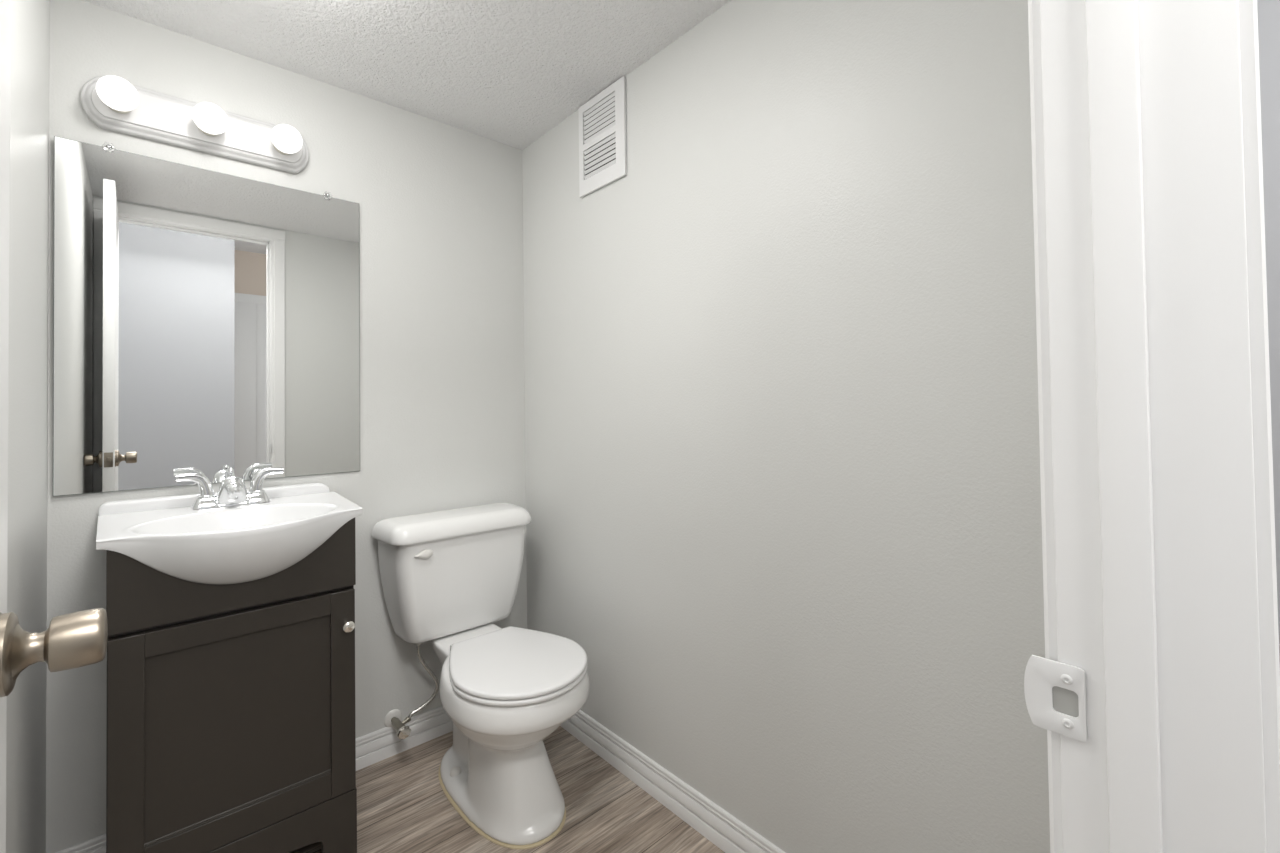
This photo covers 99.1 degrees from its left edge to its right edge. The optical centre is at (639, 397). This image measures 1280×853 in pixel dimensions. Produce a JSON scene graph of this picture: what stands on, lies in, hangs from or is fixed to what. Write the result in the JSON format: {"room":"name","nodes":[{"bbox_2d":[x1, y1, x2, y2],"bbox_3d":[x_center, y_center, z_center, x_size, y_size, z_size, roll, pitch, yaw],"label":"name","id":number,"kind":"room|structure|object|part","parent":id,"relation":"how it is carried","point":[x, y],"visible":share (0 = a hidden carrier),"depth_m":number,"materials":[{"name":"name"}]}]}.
{"room":"bathroom","nodes":[
{"label":"bathroom","id":0,"kind":"room"},
{"bbox_2d":[6,0,49,852],"bbox_3d":[-0.811,0.070,0.564,0.100,2.063,1.724,0,-1,-42],"label":"wall","id":1,"kind":"structure","parent":0,"point":[30,19],"depth_m":1.04,"materials":[{"name":"white paint"}]},
{"bbox_2d":[46,0,526,852],"bbox_3d":[-0.924,0.090,1.685,1.424,2.063,0.100,0,-1,-42],"label":"wall","id":2,"kind":"structure","parent":0,"point":[442,370],"depth_m":1.71,"materials":[{"name":"white paint"}]},
{"bbox_2d":[80,75,308,173],"bbox_3d":[-1.108,-0.709,1.400,0.467,0.123,0.116,0,-1,-42],"label":"vanity light","id":3,"kind":"object","parent":2,"relation":"attached to","point":[112,103],"visible":1,"depth_m":1.38,"materials":[{"name":"white metal"}]},
{"bbox_3d":[-1.218,-0.709,1.273,0.073,0.073,0.074,0,-1,-42],"label":"globe bulb","id":4,"kind":"part","parent":3,"relation":"part of","materials":[{"name":"white glass"}]},
{"bbox_2d":[107,105,131,113],"bbox_3d":[-1.246,-0.708,1.304,0.050,0.050,0.027,0,-1,-42],"label":"socket","id":5,"kind":"object","parent":3,"relation":"attached to","point":[110,110],"depth_m":1.30,"materials":[{"name":"beige"}]},
{"bbox_2d":[198,127,217,135],"bbox_3d":[-1.119,-0.708,1.417,0.050,0.050,0.027,0,-1,-42],"label":"socket","id":6,"kind":"object","parent":3,"relation":"attached to","point":[200,132],"depth_m":1.41,"materials":[{"name":"beige"}]},
{"bbox_3d":[-1.091,-0.709,1.386,0.073,0.073,0.074,0,-1,-42],"label":"globe bulb","id":7,"kind":"part","parent":3,"relation":"part of","materials":[{"name":"white glass"}]},
{"bbox_2d":[273,144,288,154],"bbox_3d":[-0.997,-0.708,1.526,0.050,0.050,0.027,0,-1,-42],"label":"socket","id":8,"kind":"object","parent":3,"relation":"attached to","point":[276,151],"depth_m":1.52,"materials":[{"name":"beige"}]},
{"bbox_3d":[-0.969,-0.709,1.495,0.073,0.073,0.074,0,-1,-42],"label":"globe bulb","id":9,"kind":"part","parent":3,"relation":"part of","materials":[{"name":"white glass"}]},
{"bbox_2d":[53,136,359,495],"bbox_3d":[-1.099,-0.187,1.459,0.643,0.823,0.010,0,-1,-42],"label":"wall mirror","id":10,"kind":"object","parent":2,"relation":"attached to","point":[206,322],"visible":0.95,"depth_m":1.41,"materials":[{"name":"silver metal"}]},
{"bbox_2d":[102,142,115,151],"bbox_3d":[-1.276,-0.600,1.311,0.024,0.022,0.020,0,-1,-42],"label":"mirror clip","id":11,"kind":"object","parent":10,"relation":"attached to","point":[107,146],"visible":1,"depth_m":1.30,"materials":[{"name":"clear plastic"}]},
{"bbox_2d":[323,191,331,198],"bbox_3d":[-0.929,-0.600,1.621,0.024,0.022,0.020,0,-1,-42],"label":"mirror clip","id":12,"kind":"object","parent":10,"relation":"attached to","point":[326,194],"visible":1,"depth_m":1.61,"materials":[{"name":"clear plastic"}]},
{"bbox_2d":[98,483,328,515],"bbox_3d":[-1.090,0.271,1.436,0.478,0.046,0.030,0,-1,-42],"label":"backsplash","id":13,"kind":"structure","parent":2,"relation":"attached to","point":[177,501],"depth_m":1.36,"materials":[{"name":"white ceramic"}]},
{"bbox_2d":[56,706,452,852],"bbox_3d":[-0.877,1.075,1.622,1.212,0.090,0.012,0,-1,-42],"label":"baseboard","id":14,"kind":"structure","parent":2,"relation":"attached to","point":[379,745],"depth_m":1.70,"materials":[{"name":"white paint"}]},
{"bbox_2d":[384,643,438,738],"bbox_3d":[-0.708,0.889,1.713,0.152,0.299,0.110,0,-1,-42],"label":"shutoff valve","id":15,"kind":"object","parent":2,"relation":"attached to","point":[393,718],"visible":0.93,"depth_m":1.71,"materials":[{"name":"silver metal"}]},
{"bbox_3d":[-0.711,1.010,1.643,0.042,0.036,0.016,0,-1,-42],"label":"valve handle","id":16,"kind":"part","parent":15,"relation":"part of","materials":[{"name":"silver metal"}]},
{"bbox_2d":[83,0,730,149],"bbox_3d":[-0.332,-1.021,1.023,1.424,0.120,1.924,0,-1,-42],"label":"ceiling","id":17,"kind":"structure","parent":0,"point":[508,72],"depth_m":1.46,"materials":[{"name":"white paint"}]},
{"bbox_2d":[288,726,724,852],"bbox_3d":[0.302,1.117,0.035,3.700,0.080,4.300,0,-1,-42],"label":"floor","id":18,"kind":"structure","parent":0,"point":[403,806],"depth_m":1.45,"materials":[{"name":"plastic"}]},
{"bbox_2d":[106,518,356,852],"bbox_3d":[-0.954,0.702,1.291,0.430,0.828,0.389,0,-1,-42],"label":"vanity cabinet","id":19,"kind":"object","parent":18,"relation":"on","point":[231,707],"visible":0.92,"depth_m":1.16,"materials":[{"name":"grey wood"}]},
{"bbox_2d":[96,483,361,583],"bbox_3d":[-0.939,0.321,1.276,0.490,0.156,0.468,0,-1,-42],"label":"sink","id":20,"kind":"object","parent":19,"relation":"in","point":[249,542],"visible":0.96,"depth_m":1.18,"materials":[{"name":"white ceramic"}]},
{"bbox_2d":[176,467,282,509],"bbox_3d":[-1.018,0.227,1.366,0.218,0.092,0.132,0,-1,-42],"label":"faucet","id":21,"kind":"object","parent":20,"relation":"on","point":[232,491],"visible":1,"depth_m":1.35,"materials":[{"name":"silver metal"}]},
{"bbox_3d":[-1.094,0.215,1.342,0.074,0.060,0.030,0,-1,-42],"label":"lever handle","id":22,"kind":"part","parent":21,"relation":"part of","materials":[{"name":"silver metal"}]},
{"bbox_3d":[-1.078,0.260,1.356,0.057,0.024,0.057,0,-1,-42],"label":"handle","id":23,"kind":"part","parent":21,"relation":"part of","materials":[{"name":"silver metal"}]},
{"bbox_3d":[-1.039,0.269,1.389,0.152,0.008,0.050,0,-1,-42],"label":"plate","id":24,"kind":"part","parent":21,"relation":"part of","materials":[{"name":"silver metal"}]},
{"bbox_3d":[-1.058,0.226,1.410,0.013,0.088,0.013,0,-1,-42],"label":"lift rod","id":25,"kind":"part","parent":21,"relation":"part of","materials":[{"name":"silver metal"}]},
{"bbox_3d":[-1.037,0.234,1.386,0.075,0.068,0.069,0,-1,-42],"label":"spout","id":26,"kind":"part","parent":21,"relation":"part of","materials":[{"name":"silver metal"}]},
{"bbox_3d":[-1.002,0.260,1.424,0.057,0.024,0.057,0,-1,-42],"label":"handle","id":27,"kind":"part","parent":21,"relation":"part of","materials":[{"name":"silver metal"}]},
{"bbox_3d":[-0.987,0.216,1.438,0.074,0.060,0.030,0,-1,-42],"label":"lever handle","id":28,"kind":"part","parent":21,"relation":"part of","materials":[{"name":"silver metal"}]},
{"bbox_3d":[-0.852,0.368,1.178,0.430,0.166,0.018,0,-1,-42],"label":"panel","id":29,"kind":"part","parent":19,"relation":"part of","materials":[{"name":"grey wood"}]},
{"bbox_3d":[-0.851,0.484,1.176,0.323,0.048,0.018,0,-1,-42],"label":"rail","id":30,"kind":"part","parent":19,"relation":"part of","materials":[{"name":"grey wood"}]},
{"bbox_3d":[-0.848,0.691,1.172,0.331,0.374,0.012,0,-1,-42],"label":"door panel","id":31,"kind":"part","parent":19,"relation":"part of","materials":[{"name":"grey wood"}]},
{"bbox_3d":[-0.845,0.904,1.169,0.323,0.059,0.018,0,-1,-42],"label":"rail","id":32,"kind":"part","parent":19,"relation":"part of","materials":[{"name":"grey wood"}]},
{"bbox_3d":[-0.690,0.540,1.288,0.026,0.026,0.026,0,-1,-42],"label":"knob","id":33,"kind":"part","parent":19,"relation":"part of","materials":[{"name":"silver metal"}]},
{"bbox_2d":[371,503,588,848],"bbox_3d":[-0.423,0.741,1.577,0.478,0.744,0.678,0,-1,-42],"label":"toilet","id":34,"kind":"object","parent":18,"relation":"on","point":[446,575],"visible":1,"depth_m":1.52,"materials":[{"name":"white ceramic"}]},
{"bbox_3d":[-0.635,0.460,1.601,0.055,0.026,0.017,0,-1,-42],"label":"flush lever","id":35,"kind":"part","parent":34,"relation":"part of","materials":[{"name":"white plastic"}]},
{"bbox_3d":[-0.588,0.400,1.762,0.478,0.052,0.198,0,-1,-42],"label":"tank lid","id":36,"kind":"part","parent":34,"relation":"part of","materials":[{"name":"white ceramic"}]},
{"bbox_3d":[-0.588,0.580,1.762,0.447,0.317,0.174,0,-1,-42],"label":"tank","id":37,"kind":"part","parent":34,"relation":"part of","materials":[{"name":"white ceramic"}]},
{"bbox_3d":[-0.420,0.924,1.577,0.322,0.374,0.604,0,-1,-42],"label":"bowl","id":38,"kind":"part","parent":34,"relation":"part of","materials":[{"name":"white ceramic"}]},
{"bbox_3d":[-0.336,0.711,1.482,0.356,0.013,0.413,0,-1,-42],"label":"seat lid","id":39,"kind":"part","parent":34,"relation":"part of","materials":[{"name":"white plastic"}]},
{"bbox_3d":[-0.336,0.727,1.482,0.357,0.014,0.414,0,-1,-42],"label":"seat","id":40,"kind":"part","parent":34,"relation":"part of","materials":[{"name":"white plastic"}]},
{"bbox_2d":[522,0,1049,852],"bbox_3d":[0.177,0.071,1.445,0.100,2.063,1.724,0,-1,-42],"label":"wall","id":41,"kind":"structure","parent":0,"point":[782,444],"depth_m":1.16,"materials":[{"name":"white paint"}]},
{"bbox_2d":[578,76,626,197],"bbox_3d":[-0.119,-0.801,1.696,0.010,0.292,0.230,0,-1,-42],"label":"air vent","id":42,"kind":"object","parent":41,"relation":"in","point":[602,120],"visible":1,"depth_m":1.69,"materials":[{"name":"white metal"}]},
{"bbox_2d":[560,710,785,852],"bbox_3d":[0.149,1.057,1.391,0.012,0.090,1.724,0,-1,-42],"label":"baseboard","id":43,"kind":"structure","parent":41,"relation":"attached to","point":[728,833],"depth_m":1.46,"materials":[{"name":"white paint"}]},
{"bbox_2d":[1257,0,1279,660],"bbox_3d":[1.678,-0.143,1.198,0.100,2.440,0.450,0,-1,-42],"label":"wall","id":44,"kind":"structure","parent":0,"point":[1268,11],"depth_m":1.30,"materials":[{"name":"grey paint"}]},
{"bbox_3d":[0.114,-0.139,0.173,3.600,2.440,0.100,0,-1,-42],"label":"wall","id":45,"kind":"structure","parent":0,"visible":0},
{"bbox_2d":[0,0,106,852],"bbox_3d":[-0.351,0.099,0.237,0.150,1.956,0.628,0,-1,-42],"label":"door","id":46,"kind":"structure","parent":45,"relation":"in","point":[78,639],"depth_m":0.45,"materials":[{"name":"white paint"}]},
{"bbox_3d":[-0.475,0.201,0.449,0.051,0.045,0.045,0,-1,-42],"label":"knob","id":47,"kind":"part","parent":46,"relation":"part of","materials":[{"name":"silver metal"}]},
{"bbox_2d":[1028,0,1062,852],"bbox_3d":[0.075,0.057,0.208,0.746,2.052,0.013,0,-1,-42],"label":"trim","id":48,"kind":"structure","parent":45,"relation":"attached to","point":[1034,15],"depth_m":0.41,"materials":[{"name":"white paint"}]},
{"bbox_2d":[1024,655,1086,741],"bbox_3d":[0.307,0.222,0.405,0.004,0.052,0.037,0,-1,-39],"label":"strike plate","id":49,"kind":"object","parent":45,"relation":"attached to","point":[1050,686],"visible":1,"depth_m":0.40,"materials":[{"name":"white metal"}]},
{"bbox_2d":[1040,0,1266,852],"bbox_3d":[0.107,0.080,0.160,0.664,2.003,0.100,0,-1,-42],"label":"door frame","id":50,"kind":"structure","parent":45,"relation":"attached to","point":[1157,604],"depth_m":0.36,"materials":[{"name":"white paint"}]},
{"bbox_2d":[1238,0,1279,852],"bbox_3d":[0.142,0.054,0.120,0.762,2.052,0.008,0,-1,-42],"label":"trim","id":51,"kind":"structure","parent":45,"relation":"attached to","point":[1248,14],"depth_m":0.33,"materials":[{"name":"white paint"}]}
]}

